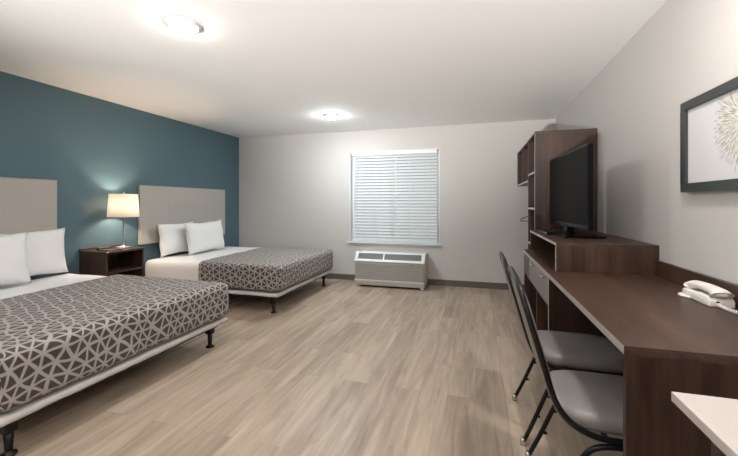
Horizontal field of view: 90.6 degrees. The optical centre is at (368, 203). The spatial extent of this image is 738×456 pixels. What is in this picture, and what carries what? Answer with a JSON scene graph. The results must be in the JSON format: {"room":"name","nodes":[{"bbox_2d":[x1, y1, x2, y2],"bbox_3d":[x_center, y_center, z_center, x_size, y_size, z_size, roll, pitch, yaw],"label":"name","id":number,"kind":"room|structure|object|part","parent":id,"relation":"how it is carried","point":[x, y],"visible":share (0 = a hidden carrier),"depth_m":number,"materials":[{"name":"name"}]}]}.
{"room":"hotel room","nodes":[
{"label":"hotel room","id":0,"kind":"room"},
{"bbox_2d":[0,71,238,279],"bbox_3d":[-3.726,0.025,2.202,0.150,2.450,9.630,0,0,16],"label":"wall","id":1,"kind":"structure","parent":0,"point":[95,148],"depth_m":4.13,"materials":[{"name":"teal paint"}]},
{"bbox_2d":[0,177,57,233],"bbox_3d":[-3.412,0.137,2.928,0.042,0.757,1.638,0,0,16],"label":"headboard","id":2,"kind":"object","parent":1,"relation":"attached to","point":[26,205],"visible":0.76,"depth_m":3.46,"materials":[{"name":"grey fabric"}]},
{"bbox_2d":[138,185,224,244],"bbox_3d":[-2.685,0.137,5.409,0.042,0.757,1.638,0,0,16],"label":"headboard","id":3,"kind":"object","parent":1,"relation":"attached to","point":[157,204],"visible":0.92,"depth_m":5.15,"materials":[{"name":"grey fabric"}]},
{"bbox_2d":[0,278,622,455],"bbox_3d":[-1.159,1.300,1.450,5.500,0.100,9.630,0,0,16],"label":"floor","id":4,"kind":"structure","parent":0,"point":[341,367],"depth_m":2.47,"materials":[{"name":"brown wood"}]},
{"bbox_2d":[79,244,144,275],"bbox_3d":[-2.880,0.868,4.109,0.394,0.764,0.467,0,0,16],"label":"nightstand","id":5,"kind":"object","parent":4,"relation":"on","point":[127,261],"visible":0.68,"depth_m":4.07,"materials":[{"name":"brown wood"}]},
{"bbox_3d":[-2.945,0.890,3.901,0.386,0.719,0.020,0,0,16],"label":"panel","id":6,"kind":"part","parent":5,"relation":"part of","materials":[{"name":"brown wood"}]},
{"bbox_3d":[-3.060,0.497,4.161,0.018,0.022,0.467,0,0,16],"label":"rail","id":7,"kind":"part","parent":5,"relation":"part of","materials":[{"name":"brown wood"}]},
{"bbox_2d":[96,247,112,249],"bbox_3d":[-2.950,0.494,4.074,0.045,0.026,0.160,0,0,16],"label":"remote control","id":8,"kind":"object","parent":5,"relation":"on","point":[101,247],"visible":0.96,"depth_m":4.04,"materials":[{"name":"plastic"}]},
{"bbox_2d":[97,248,122,250],"bbox_3d":[-2.839,0.501,4.003,0.160,0.011,0.175,0,0,16],"label":"folder","id":9,"kind":"object","parent":5,"relation":"on","point":[109,249],"visible":1,"depth_m":3.98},
{"bbox_3d":[-3.061,0.880,4.162,0.015,0.699,0.413,0,0,16],"label":"panel","id":10,"kind":"part","parent":5,"relation":"part of","materials":[{"name":"brown wood"}]},
{"bbox_2d":[107,192,139,247],"bbox_3d":[-2.852,0.181,4.242,0.320,0.652,0.320,0,0,16],"label":"table lamp","id":11,"kind":"object","parent":5,"relation":"on","point":[123,205],"visible":0.96,"depth_m":4.12,"materials":[{"name":"beige fabric"}]},
{"bbox_3d":[-2.852,0.018,4.242,0.320,0.265,0.320,0,0,16],"label":"lamp shade","id":12,"kind":"part","parent":11,"relation":"part of","materials":[{"name":"white fabric"}]},
{"bbox_2d":[108,265,141,274],"bbox_3d":[-2.878,0.740,4.108,0.365,0.020,0.413,0,0,16],"label":"shelf","id":13,"kind":"object","parent":5,"relation":"attached to","point":[112,269],"depth_m":4.18,"materials":[{"name":"brown wood"}]},
{"bbox_3d":[-2.822,0.890,4.318,0.386,0.719,0.020,0,0,16],"label":"panel","id":14,"kind":"part","parent":5,"relation":"part of","materials":[{"name":"brown wood"}]},
{"bbox_2d":[0,317,227,455],"bbox_3d":[-2.418,0.988,2.754,1.934,0.524,1.649,0,0,16],"label":"bed","id":15,"kind":"object","parent":4,"relation":"on","point":[9,420],"visible":0.15,"depth_m":2.07,"materials":[{"name":"white fabric"}]},
{"bbox_3d":[-1.796,1.150,1.819,0.056,0.140,0.056,0,0,16],"label":"leg","id":16,"kind":"part","parent":15,"relation":"part of","materials":[{"name":"black metal"}]},
{"bbox_2d":[0,273,106,298],"bbox_3d":[-2.422,0.844,2.755,1.920,0.285,1.628,0,0,16],"label":"sheet","id":17,"kind":"object","parent":15,"relation":"on","point":[6,291],"visible":0.11,"depth_m":3.20,"materials":[{"name":"white fabric"}]},
{"bbox_2d":[0,232,31,285],"bbox_3d":[-3.101,0.464,2.847,0.200,0.460,0.792,0,0,16],"label":"pillow","id":18,"kind":"object","parent":17,"relation":"on","point":[13,258],"visible":1,"depth_m":3.06,"materials":[{"name":"white fabric"}]},
{"bbox_2d":[0,228,67,275],"bbox_3d":[-3.148,0.466,3.351,0.166,0.459,0.707,0,0,16],"label":"pillow","id":19,"kind":"object","parent":17,"relation":"on","point":[45,253],"visible":0.62,"depth_m":3.45,"materials":[{"name":"white fabric"}]},
{"bbox_2d":[0,274,228,411],"bbox_3d":[-2.090,0.838,2.666,1.290,0.300,1.676,0,0,16],"label":"coverlet","id":20,"kind":"object","parent":17,"relation":"on","point":[51,339],"visible":1,"depth_m":2.31,"materials":[{"name":"fabric"}]},
{"bbox_3d":[-2.430,1.067,2.757,1.845,0.035,1.505,0,0,16],"label":"frame","id":21,"kind":"part","parent":15,"relation":"part of","materials":[{"name":"white metal"}]},
{"bbox_3d":[-1.392,1.150,3.196,0.056,0.140,0.056,0,0,16],"label":"leg","id":22,"kind":"part","parent":15,"relation":"part of","materials":[{"name":"black metal"}]},
{"bbox_2d":[228,269,331,312],"bbox_3d":[-1.719,0.988,5.139,1.936,0.524,1.649,0,0,16],"label":"bed","id":23,"kind":"object","parent":4,"relation":"on","point":[232,291],"visible":0.1,"depth_m":4.26,"materials":[{"name":"white metal"}]},
{"bbox_2d":[145,246,260,280],"bbox_3d":[-1.722,0.844,5.140,1.921,0.284,1.623,0,0,16],"label":"sheet","id":24,"kind":"object","parent":23,"relation":"on","point":[180,266],"visible":0.38,"depth_m":4.58,"materials":[{"name":"white fabric"}]},
{"bbox_2d":[157,221,192,257],"bbox_3d":[-2.651,0.476,5.060,0.171,0.449,0.649,0,0,16],"label":"pillow","id":25,"kind":"object","parent":24,"relation":"on","point":[173,239],"visible":0.7,"depth_m":4.89,"materials":[{"name":"white fabric"}]},
{"bbox_2d":[184,220,224,254],"bbox_3d":[-2.379,0.469,5.324,0.193,0.454,0.787,0,0,16],"label":"pillow","id":26,"kind":"object","parent":24,"relation":"on","point":[200,237],"visible":1,"depth_m":5.19,"materials":[{"name":"white fabric"}]},
{"bbox_2d":[198,247,332,291],"bbox_3d":[-1.349,0.837,5.037,1.199,0.300,1.672,0,0,16],"label":"coverlet","id":27,"kind":"object","parent":24,"relation":"on","point":[273,269],"visible":1,"depth_m":4.36,"materials":[{"name":"fabric"}]},
{"bbox_3d":[-1.097,1.150,4.203,0.056,0.140,0.056,0,0,16],"label":"leg","id":28,"kind":"part","parent":23,"relation":"part of","materials":[{"name":"black metal"}]},
{"bbox_3d":[-1.731,1.067,5.142,1.845,0.035,1.505,0,0,16],"label":"frame","id":29,"kind":"part","parent":23,"relation":"part of","materials":[{"name":"white metal"}]},
{"bbox_2d":[354,250,427,289],"bbox_3d":[0.344,0.987,5.583,1.058,0.525,0.428,0,0,16],"label":"air conditioner","id":30,"kind":"object","parent":4,"relation":"on","point":[372,267],"visible":1,"depth_m":5.40,"materials":[{"name":"white plastic"}]},
{"bbox_3d":[0.301,0.796,5.434,1.058,0.143,0.112,0,0,16],"label":"grille frame","id":31,"kind":"part","parent":30,"relation":"part of","materials":[{"name":"white plastic"}]},
{"bbox_3d":[0.288,1.004,5.391,1.038,0.257,0.028,0,0,16],"label":"panel","id":32,"kind":"part","parent":30,"relation":"part of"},
{"bbox_3d":[0.289,1.143,5.393,1.058,0.025,0.028,0,0,16],"label":"trim","id":33,"kind":"part","parent":30,"relation":"part of","materials":[{"name":"white plastic"}]},
{"bbox_2d":[358,253,421,260],"bbox_3d":[0.303,0.795,5.441,0.960,0.083,0.063,0,0,16],"label":"vent","id":34,"kind":"object","parent":30,"relation":"attached to","point":[361,256],"depth_m":5.43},
{"bbox_2d":[517,128,596,248],"bbox_3d":[2.116,0.274,4.336,0.532,1.952,1.842,0,0,16],"label":"wardrobe","id":35,"kind":"object","parent":4,"relation":"on","point":[533,159],"visible":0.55,"depth_m":3.50,"materials":[{"name":"brown wood"}]},
{"bbox_3d":[2.295,-0.472,4.943,0.530,0.416,0.022,0,0,16],"label":"panel","id":36,"kind":"part","parent":35,"relation":"part of","materials":[{"name":"brown wood"}]},
{"bbox_3d":[1.996,0.285,3.921,0.530,1.930,0.022,0,0,16],"label":"panel","id":37,"kind":"part","parent":35,"relation":"part of","materials":[{"name":"brown wood"}]},
{"bbox_3d":[1.861,0.285,3.462,0.530,1.930,0.022,0,0,16],"label":"panel","id":38,"kind":"part","parent":35,"relation":"part of","materials":[{"name":"brown wood"}]},
{"bbox_2d":[499,251,622,445],"bbox_3d":[1.077,0.766,2.050,0.653,0.968,0.478,0,0,16],"label":"dining chair","id":39,"kind":"object","parent":4,"relation":"on","point":[566,350],"visible":0.71,"depth_m":1.91,"materials":[{"name":"grey leather"}]},
{"bbox_3d":[0.838,0.516,2.120,0.134,0.419,0.392,0,0,16],"label":"backrest","id":40,"kind":"part","parent":39,"relation":"part of","materials":[{"name":"black metal"}]},
{"bbox_3d":[1.062,0.573,2.054,0.622,0.582,0.449,0,0,16],"label":"frame","id":41,"kind":"part","parent":39,"relation":"part of","materials":[{"name":"black metal"}]},
{"bbox_3d":[1.144,0.802,2.030,0.470,0.072,0.410,0,0,16],"label":"seat","id":42,"kind":"part","parent":39,"relation":"part of","materials":[{"name":"grey plastic"}]},
{"bbox_2d":[508,266,622,455],"bbox_3d":[0.931,0.766,1.514,0.653,0.968,0.478,0,0,16],"label":"dining chair","id":43,"kind":"object","parent":4,"relation":"on","point":[587,401],"visible":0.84,"depth_m":1.41,"materials":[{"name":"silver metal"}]},
{"bbox_3d":[0.691,0.516,1.585,0.134,0.419,0.392,0,0,16],"label":"backrest","id":44,"kind":"part","parent":43,"relation":"part of","materials":[{"name":"black metal"}]},
{"bbox_3d":[0.998,0.802,1.495,0.470,0.072,0.410,0,0,16],"label":"seat","id":45,"kind":"part","parent":43,"relation":"part of","materials":[{"name":"grey plastic"}]},
{"bbox_2d":[523,249,737,455],"bbox_3d":[1.445,0.797,2.256,0.650,0.905,2.523,0,0,16],"label":"desk","id":46,"kind":"object","parent":4,"relation":"on","point":[669,342],"visible":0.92,"depth_m":1.27,"materials":[{"name":"brown wood"}]},
{"bbox_3d":[1.470,0.567,3.379,0.017,0.187,0.303,0,0,16],"label":"filler panel","id":47,"kind":"part","parent":46,"relation":"part of","materials":[{"name":"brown wood"}]},
{"bbox_3d":[1.807,0.859,3.451,0.627,0.782,0.022,0,0,16],"label":"panel","id":48,"kind":"part","parent":46,"relation":"part of","materials":[{"name":"brown wood"}]},
{"bbox_3d":[1.300,0.567,2.799,0.017,0.187,0.897,0,0,16],"label":"drawer","id":49,"kind":"part","parent":46,"relation":"part of","materials":[{"name":"beige laminate"}]},
{"bbox_3d":[1.461,0.859,2.270,0.627,0.782,0.022,0,0,16],"label":"panel","id":50,"kind":"part","parent":46,"relation":"part of","materials":[{"name":"brown wood"}]},
{"bbox_2d":[530,230,658,274],"bbox_3d":[1.669,0.346,2.885,0.574,0.185,1.190,0,0,16],"label":"tv stand","id":51,"kind":"object","parent":46,"relation":"on","point":[613,254],"visible":0.94,"depth_m":2.34,"materials":[{"name":"brown wood"}]},
{"bbox_3d":[1.834,0.357,3.444,0.572,0.164,0.020,0,0,16],"label":"panel","id":52,"kind":"part","parent":51,"relation":"part of","materials":[{"name":"brown wood"}]},
{"bbox_2d":[539,230,552,234],"bbox_3d":[1.538,0.243,3.176,0.047,0.019,0.360,0,0,16],"label":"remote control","id":53,"kind":"object","parent":51,"relation":"on","point":[542,231],"visible":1,"depth_m":3.08,"materials":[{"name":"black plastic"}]},
{"bbox_2d":[550,143,606,238],"bbox_3d":[1.649,-0.079,2.912,0.285,0.663,0.976,0,0,13],"label":"television","id":54,"kind":"object","parent":51,"relation":"on","point":[571,173],"visible":0.91,"depth_m":2.76,"materials":[{"name":"black plastic"}]},
{"bbox_3d":[1.612,-0.116,2.921,0.071,0.588,0.976,0,0,13],"label":"casing","id":55,"kind":"part","parent":54,"relation":"part of","materials":[{"name":"black plastic"}]},
{"bbox_3d":[1.506,0.357,2.325,0.572,0.164,0.020,0,0,16],"label":"panel","id":56,"kind":"part","parent":51,"relation":"part of","materials":[{"name":"brown wood"}]},
{"bbox_3d":[1.105,0.859,1.059,0.629,0.782,0.026,0,0,16],"label":"panel","id":57,"kind":"part","parent":46,"relation":"part of","materials":[{"name":"brown wood"}]},
{"bbox_2d":[678,280,737,313],"bbox_3d":[1.477,0.398,1.529,0.117,0.082,0.520,0,0,16],"label":"telephone","id":58,"kind":"object","parent":46,"relation":"on","point":[711,295],"visible":1,"depth_m":1.58,"materials":[{"name":"beige plastic"}]},
{"bbox_3d":[1.453,0.429,1.410,0.021,0.020,0.279,0,0,10],"label":"coiled cord","id":59,"kind":"part","parent":58,"relation":"part of","materials":[{"name":"beige plastic"}]},
{"bbox_2d":[671,392,737,455],"bbox_3d":[0.959,0.875,0.481,0.570,0.750,0.863,0,0,16],"label":"side table","id":60,"kind":"object","parent":4,"relation":"on","point":[716,417],"visible":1,"depth_m":0.87,"materials":[{"name":"white laminate"}]},
{"bbox_3d":[0.863,0.910,0.883,0.040,0.680,0.040,0,0,16],"label":"leg","id":61,"kind":"part","parent":60,"relation":"part of","materials":[{"name":"brown metal"}]},
{"bbox_2d":[0,0,666,137],"bbox_3d":[-1.159,-1.250,1.450,5.500,0.100,9.630,0,0,16],"label":"ceiling","id":62,"kind":"structure","parent":0,"point":[253,68],"depth_m":2.95,"materials":[{"name":"paint"}]},
{"bbox_2d":[166,16,200,33],"bbox_3d":[-1.238,-1.178,2.437,0.210,0.044,0.210,0,0,16],"label":"ceiling light","id":63,"kind":"object","parent":62,"relation":"attached to","point":[182,25],"visible":1,"depth_m":2.39,"materials":[{"name":"white plastic"}]},
{"bbox_2d":[324,114,339,118],"bbox_3d":[-0.502,-1.178,4.949,0.210,0.044,0.210,0,0,16],"label":"ceiling light","id":64,"kind":"object","parent":62,"relation":"attached to","point":[329,116],"visible":1,"depth_m":4.89,"materials":[{"name":"white plastic"}]},
{"bbox_2d":[239,119,555,283],"bbox_3d":[0.167,0.025,5.974,5.200,2.450,0.200,0,0,16],"label":"wall","id":65,"kind":"structure","parent":0,"point":[294,190],"depth_m":5.73,"materials":[{"name":"grey paint"}]},
{"bbox_2d":[347,148,441,245],"bbox_3d":[0.407,-0.109,5.886,1.520,1.492,0.235,0,0,16],"label":"window","id":66,"kind":"structure","parent":65,"relation":"in","point":[438,149],"depth_m":5.87,"materials":[{"name":"white plastic"}]},
{"bbox_3d":[0.407,0.628,5.886,1.520,0.018,0.235,0,0,16],"label":"sill","id":67,"kind":"part","parent":66,"relation":"part of","materials":[{"name":"white plastic"}]},
{"bbox_2d":[352,149,437,243],"bbox_3d":[0.387,-0.114,5.817,1.390,1.452,0.081,0,0,16],"label":"window blind","id":68,"kind":"object","parent":66,"relation":"attached to","point":[378,222],"visible":1,"depth_m":5.81,"materials":[{"name":"white plastic"}]},
{"bbox_3d":[0.378,-0.100,5.832,1.109,1.380,0.057,0,0,16],"label":"ladder cord","id":69,"kind":"part","parent":68,"relation":"part of","materials":[{"name":"white plastic"}]},
{"bbox_3d":[0.389,0.600,5.825,1.374,0.024,0.050,0,0,16],"label":"rail","id":70,"kind":"part","parent":68,"relation":"part of","materials":[{"name":"white plastic"}]},
{"bbox_3d":[0.390,-0.812,5.827,1.390,0.055,0.062,0,0,16],"label":"head rail","id":71,"kind":"part","parent":68,"relation":"part of","materials":[{"name":"white plastic"}]},
{"bbox_2d":[325,273,523,289],"bbox_3d":[0.143,1.204,5.871,5.188,0.092,0.012,0,0,16],"label":"baseboard","id":72,"kind":"structure","parent":65,"relation":"attached to","point":[472,284],"depth_m":5.52,"materials":[{"name":"plastic"}]},
{"bbox_2d":[556,0,737,283],"bbox_3d":[1.408,0.025,0.697,0.150,2.450,9.630,0,0,16],"label":"wall","id":73,"kind":"structure","parent":0,"point":[687,49],"depth_m":2.18,"materials":[{"name":"grey paint"}]},
{"bbox_2d":[655,260,737,307],"bbox_3d":[1.579,0.392,1.597,0.021,0.094,1.333,0,0,16],"label":"backsplash","id":74,"kind":"structure","parent":73,"relation":"attached to","point":[678,275],"depth_m":1.92,"materials":[{"name":"brown wood"}]},
{"bbox_2d":[680,76,737,191],"bbox_3d":[1.579,-0.297,1.616,0.031,0.470,0.680,0,0,16],"label":"picture frame","id":75,"kind":"object","parent":73,"relation":"attached to","point":[708,120],"visible":1,"depth_m":1.72,"materials":[{"name":"grey wood"}]},
{"bbox_2d":[688,89,737,182],"bbox_3d":[1.579,-0.297,1.616,0.004,0.380,0.590,0,0,16],"label":"print","id":76,"kind":"object","parent":75,"relation":"attached to","point":[713,119],"depth_m":1.69}
]}

